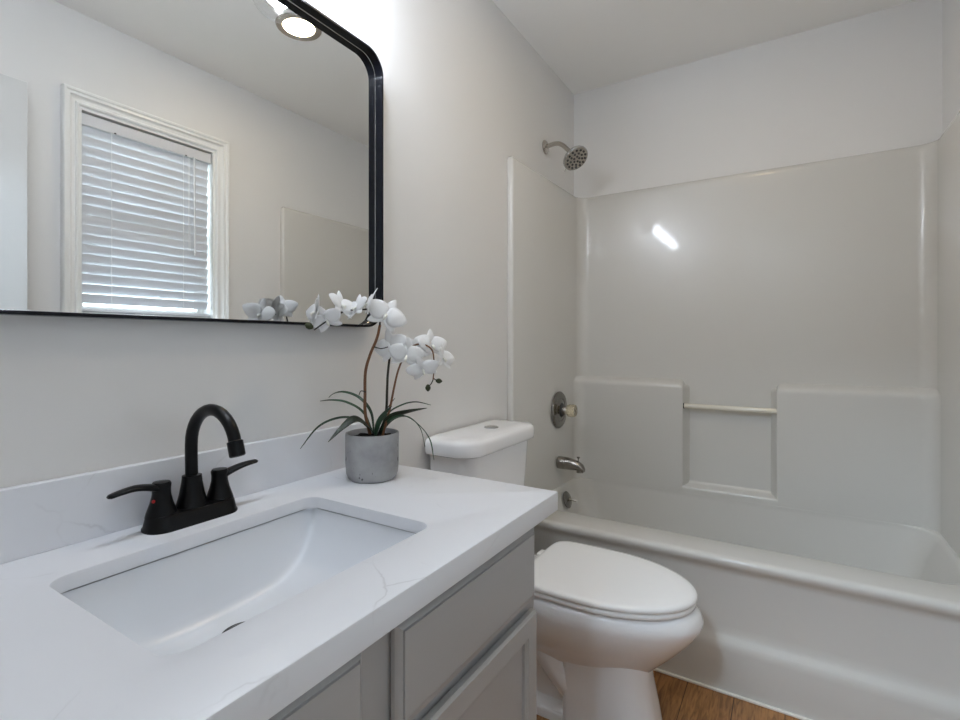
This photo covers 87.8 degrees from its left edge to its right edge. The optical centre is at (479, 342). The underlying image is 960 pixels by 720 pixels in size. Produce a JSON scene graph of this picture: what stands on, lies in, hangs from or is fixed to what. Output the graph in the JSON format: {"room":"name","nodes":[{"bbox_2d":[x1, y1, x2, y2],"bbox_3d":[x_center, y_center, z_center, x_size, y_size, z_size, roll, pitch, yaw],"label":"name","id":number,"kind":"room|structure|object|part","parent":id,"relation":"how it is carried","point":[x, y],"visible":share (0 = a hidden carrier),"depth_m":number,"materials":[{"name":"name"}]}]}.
{"room":"bathroom","nodes":[
{"label":"bathroom","id":0,"kind":"room"},
{"bbox_2d":[0,0,573,487],"bbox_3d":[-0.203,-0.099,1.707,0.120,2.540,2.750,0,0,32],"label":"wall","id":1,"kind":"structure","parent":0,"point":[465,93],"depth_m":1.49,"materials":[{"name":"white paint"}]},
{"bbox_2d":[0,421,370,563],"bbox_3d":[-0.587,0.274,0.952,0.019,0.109,1.051,0,0,32],"label":"backsplash","id":2,"kind":"structure","parent":1,"relation":"attached to","point":[38,517],"depth_m":0.87,"materials":[{"name":"white stone"}]},
{"bbox_2d":[0,0,382,326],"bbox_3d":[-0.565,-0.424,0.969,0.039,0.766,1.053,0,0,32],"label":"wall mirror","id":3,"kind":"object","parent":1,"relation":"attached to","point":[221,161],"visible":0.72,"depth_m":0.97,"materials":[{"name":"black metal"}]},
{"bbox_2d":[542,140,587,171],"bbox_3d":[0.397,-0.894,2.357,0.219,0.179,0.121,0,0,32],"label":"shower","id":4,"kind":"object","parent":1,"relation":"attached to","point":[575,157],"visible":1,"depth_m":2.33,"materials":[{"name":"silver metal"}]},
{"bbox_3d":[0.377,-0.927,2.393,0.147,0.082,0.025,0,0,36],"label":"shower arm","id":5,"kind":"part","parent":4,"relation":"part of","materials":[{"name":"silver metal"}]},
{"bbox_2d":[537,670,799,719],"bbox_3d":[0.227,1.201,0.577,2.000,0.060,4.220,0,0,32],"label":"floor","id":6,"kind":"structure","parent":0,"point":[679,699],"depth_m":1.61,"materials":[{"name":"brown wood"}]},
{"bbox_2d":[61,508,536,719],"bbox_3d":[-0.364,0.770,0.785,0.572,0.801,0.957,0,0,32],"label":"vanity cabinet","id":7,"kind":"object","parent":6,"relation":"on","point":[470,653],"visible":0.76,"depth_m":0.78,"materials":[{"name":"grey paint"}]},
{"bbox_2d":[0,465,557,719],"bbox_3d":[-0.349,0.349,0.806,0.577,0.040,1.053,0,0,32],"label":"countertop","id":8,"kind":"structure","parent":7,"relation":"on","point":[59,660],"depth_m":0.62,"materials":[{"name":"white stone"}]},
{"bbox_2d":[106,404,257,534],"bbox_3d":[-0.530,0.220,0.912,0.209,0.218,0.206,0,0,-18],"label":"faucet","id":9,"kind":"object","parent":8,"relation":"on","point":[192,507],"visible":1,"depth_m":0.90,"materials":[{"name":"black metal"}]},
{"bbox_3d":[-0.582,0.254,0.846,0.027,0.024,0.088,0,0,25],"label":"lever","id":10,"kind":"part","parent":9,"relation":"part of","materials":[{"name":"black metal"}]},
{"bbox_3d":[-0.564,0.276,0.884,0.051,0.061,0.051,0,0,32],"label":"handle","id":11,"kind":"part","parent":9,"relation":"part of","materials":[{"name":"black metal"}]},
{"bbox_3d":[-0.535,0.315,0.927,0.068,0.028,0.165,0,0,32],"label":"plate","id":12,"kind":"part","parent":9,"relation":"part of","materials":[{"name":"black metal"}]},
{"bbox_3d":[-0.479,0.181,0.894,0.159,0.140,0.022,0,0,32],"label":"spout","id":13,"kind":"part","parent":9,"relation":"part of","materials":[{"name":"black metal"}]},
{"bbox_3d":[-0.508,0.276,0.974,0.051,0.061,0.051,0,0,32],"label":"handle","id":14,"kind":"part","parent":9,"relation":"part of","materials":[{"name":"black metal"}]},
{"bbox_3d":[-0.488,0.255,1.006,0.028,0.026,0.080,0,0,32],"label":"lever","id":15,"kind":"part","parent":9,"relation":"part of","materials":[{"name":"black metal"}]},
{"bbox_2d":[62,508,414,655],"bbox_3d":[-0.342,0.418,0.794,0.332,0.125,0.462,0,0,32],"label":"undermount sink","id":16,"kind":"object","parent":8,"relation":"in","point":[175,604],"visible":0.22,"depth_m":0.89,"materials":[{"name":"white ceramic"}]},
{"bbox_2d":[300,288,454,483],"bbox_3d":[-0.248,0.101,1.171,0.346,0.456,0.220,0,0,7],"label":"potted orchid","id":17,"kind":"object","parent":8,"relation":"on","point":[371,454],"visible":1,"depth_m":1.17,"materials":[{"name":"plant"}]},
{"bbox_3d":[-0.369,-0.074,1.114,0.019,0.070,0.085,0,0,-33],"label":"flower","id":18,"kind":"part","parent":17,"relation":"part of","materials":[{"name":"white plant"}]},
{"bbox_3d":[-0.348,-0.052,1.123,0.072,0.060,0.027,0,0,3],"label":"flower","id":19,"kind":"part","parent":17,"relation":"part of","materials":[{"name":"white plant"}]},
{"bbox_3d":[-0.318,-0.087,1.147,0.030,0.066,0.082,0,0,27],"label":"flower","id":20,"kind":"part","parent":17,"relation":"part of","materials":[{"name":"white plant"}]},
{"bbox_3d":[-0.287,-0.083,1.162,0.076,0.060,0.026,0,0,38],"label":"flower","id":21,"kind":"part","parent":17,"relation":"part of","materials":[{"name":"white plant"}]},
{"bbox_3d":[-0.254,-0.096,1.171,0.027,0.064,0.089,0,0,-20],"label":"flower","id":22,"kind":"part","parent":17,"relation":"part of","materials":[{"name":"white plant"}]},
{"bbox_3d":[-0.258,0.096,1.202,0.049,0.275,0.020,0,0,14],"label":"stem","id":23,"kind":"part","parent":17,"relation":"part of","materials":[{"name":"brown plant"}]},
{"bbox_3d":[-0.261,0.273,1.212,0.128,0.111,0.128,0,0,32],"label":"pot","id":24,"kind":"part","parent":17,"relation":"part of","materials":[{"name":"concrete"}]},
{"bbox_3d":[-0.224,0.115,1.223,0.051,0.243,0.007,0,0,7],"label":"stem","id":25,"kind":"part","parent":17,"relation":"part of","materials":[{"name":"black"}]},
{"bbox_3d":[-0.217,-0.061,1.169,0.094,0.081,0.024,0,0,-30],"label":"flower","id":26,"kind":"part","parent":17,"relation":"part of","materials":[{"name":"white plant"}]},
{"bbox_3d":[-0.215,0.008,1.190,0.092,0.080,0.010,0,0,21],"label":"flower","id":27,"kind":"part","parent":17,"relation":"part of","materials":[{"name":"white plant"}]},
{"bbox_3d":[-0.173,0.024,1.183,0.088,0.070,0.020,0,0,-12],"label":"flower","id":28,"kind":"part","parent":17,"relation":"part of","materials":[{"name":"white plant"}]},
{"bbox_3d":[-0.174,0.117,1.209,0.101,0.229,0.085,0,0,32],"label":"stem","id":29,"kind":"part","parent":17,"relation":"part of","materials":[{"name":"brown plant"}]},
{"bbox_3d":[-0.157,0.017,1.214,0.082,0.072,0.029,0,0,1],"label":"flower","id":30,"kind":"part","parent":17,"relation":"part of","materials":[{"name":"white plant"}]},
{"bbox_3d":[-0.138,0.062,1.197,0.079,0.057,0.033,0,0,-2],"label":"flower","id":31,"kind":"part","parent":17,"relation":"part of","materials":[{"name":"white plant"}]},
{"bbox_3d":[-0.119,0.001,1.233,0.091,0.069,0.022,0,0,-39],"label":"flower","id":32,"kind":"part","parent":17,"relation":"part of","materials":[{"name":"white plant"}]},
{"bbox_3d":[-0.089,0.034,1.227,0.019,0.064,0.079,0,0,26],"label":"flower","id":33,"kind":"part","parent":17,"relation":"part of","materials":[{"name":"white plant"}]},
{"bbox_3d":[-0.147,0.720,0.651,0.020,0.701,0.957,0,0,32],"label":"frame","id":34,"kind":"part","parent":7,"relation":"part of","materials":[{"name":"grey paint"}]},
{"bbox_3d":[-0.004,0.451,0.844,0.020,0.147,0.420,0,0,32],"label":"drawer","id":35,"kind":"part","parent":7,"relation":"part of","materials":[{"name":"grey paint"}]},
{"bbox_3d":[-0.002,0.797,0.848,0.019,0.498,0.424,0,0,32],"label":"door","id":36,"kind":"part","parent":7,"relation":"part of","materials":[{"name":"grey paint"}]},
{"bbox_3d":[-0.005,0.797,0.850,0.006,0.416,0.342,0,0,32],"label":"door panel","id":37,"kind":"part","parent":7,"relation":"part of","materials":[{"name":"grey paint"}]},
{"bbox_2d":[425,419,703,719],"bbox_3d":[0.287,0.737,1.607,0.794,0.868,0.496,0,0,32],"label":"toilet","id":38,"kind":"object","parent":6,"relation":"on","point":[606,618],"visible":0.65,"depth_m":1.47,"materials":[{"name":"white ceramic"}]},
{"bbox_3d":[0.019,0.567,1.773,0.164,0.408,0.448,0,0,32],"label":"tank","id":39,"kind":"part","parent":38,"relation":"part of","materials":[{"name":"white ceramic"}]},
{"bbox_3d":[0.028,0.335,1.768,0.185,0.056,0.496,0,0,32],"label":"tank lid","id":40,"kind":"part","parent":38,"relation":"part of","materials":[{"name":"white ceramic"}]},
{"bbox_3d":[0.403,0.748,1.550,0.498,0.017,0.376,0,0,32],"label":"seat","id":41,"kind":"part","parent":38,"relation":"part of","materials":[{"name":"white plastic"}]},
{"bbox_3d":[0.403,0.729,1.550,0.504,0.020,0.382,0,0,32],"label":"lid","id":42,"kind":"part","parent":38,"relation":"part of","materials":[{"name":"white plastic"}]},
{"bbox_2d":[507,111,959,719],"bbox_3d":[0.964,0.193,2.031,1.522,1.956,0.769,0,0,32],"label":"bathtub","id":43,"kind":"object","parent":6,"relation":"on","point":[760,370],"visible":0.91,"depth_m":2.12,"materials":[{"name":"grey plastic"}]},
{"bbox_2d":[551,391,577,427],"bbox_3d":[0.432,0.335,2.451,0.096,0.182,0.182,0,0,32],"label":"shower valve","id":44,"kind":"object","parent":43,"relation":"attached to","point":[560,409],"visible":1,"depth_m":2.43,"materials":[{"name":"silver metal"}]},
{"bbox_3d":[0.416,0.335,2.461,0.028,0.040,0.040,0,0,32],"label":"valve stem","id":45,"kind":"part","parent":44,"relation":"part of","materials":[{"name":"silver metal"}]},
{"bbox_3d":[0.449,0.335,2.441,0.048,0.060,0.064,0,0,32],"label":"knob","id":46,"kind":"part","parent":44,"relation":"part of","materials":[{"name":"beige plastic"}]},
{"bbox_2d":[563,491,576,507],"bbox_3d":[0.436,0.778,2.467,0.070,0.080,0.065,0,0,-11],"label":"overflow plate","id":47,"kind":"object","parent":43,"relation":"attached to","point":[567,499],"visible":1,"depth_m":2.45,"materials":[{"name":"silver metal"}]},
{"bbox_3d":[0.433,0.778,2.466,0.031,0.080,0.082,0,0,32],"label":"plate","id":48,"kind":"part","parent":47,"relation":"part of","materials":[{"name":"silver metal"}]},
{"bbox_2d":[556,456,584,472],"bbox_3d":[0.445,0.592,2.436,0.134,0.077,0.058,0,0,32],"label":"tub spout","id":49,"kind":"object","parent":43,"relation":"attached to","point":[562,462],"visible":1,"depth_m":2.42,"materials":[{"name":"silver metal"}]},
{"bbox_2d":[654,668,811,719],"bbox_3d":[0.758,1.167,1.699,1.484,0.008,0.012,0,0,32],"label":"trim","id":50,"kind":"structure","parent":43,"relation":"attached to","point":[655,669],"depth_m":1.65,"materials":[{"name":"white"}]},
{"bbox_2d":[534,477,959,719],"bbox_3d":[0.962,0.945,2.027,1.521,0.452,0.760,0,0,32],"label":"tub","id":51,"kind":"object","parent":43,"relation":"attached to","point":[814,613],"depth_m":1.65,"materials":[{"name":"grey plastic"}]},
{"bbox_2d":[492,0,915,93],"bbox_3d":[0.227,-1.409,0.577,2.000,0.080,4.220,0,0,32],"label":"ceiling","id":52,"kind":"structure","parent":0,"point":[588,45],"depth_m":2.17,"materials":[{"name":"white paint"}]},
{"bbox_2d":[574,0,941,197],"bbox_3d":[1.193,-0.099,2.402,1.524,2.540,0.100,0,0,32],"label":"wall","id":53,"kind":"structure","parent":0,"point":[871,82],"depth_m":2.26,"materials":[{"name":"white paint"}]},
{"bbox_2d":[942,0,959,133],"bbox_3d":[1.195,-0.099,0.842,0.120,2.540,2.750,0,0,32],"label":"wall","id":54,"kind":"structure","parent":0,"point":[950,9],"depth_m":1.86,"materials":[{"name":"white paint"}]}
]}

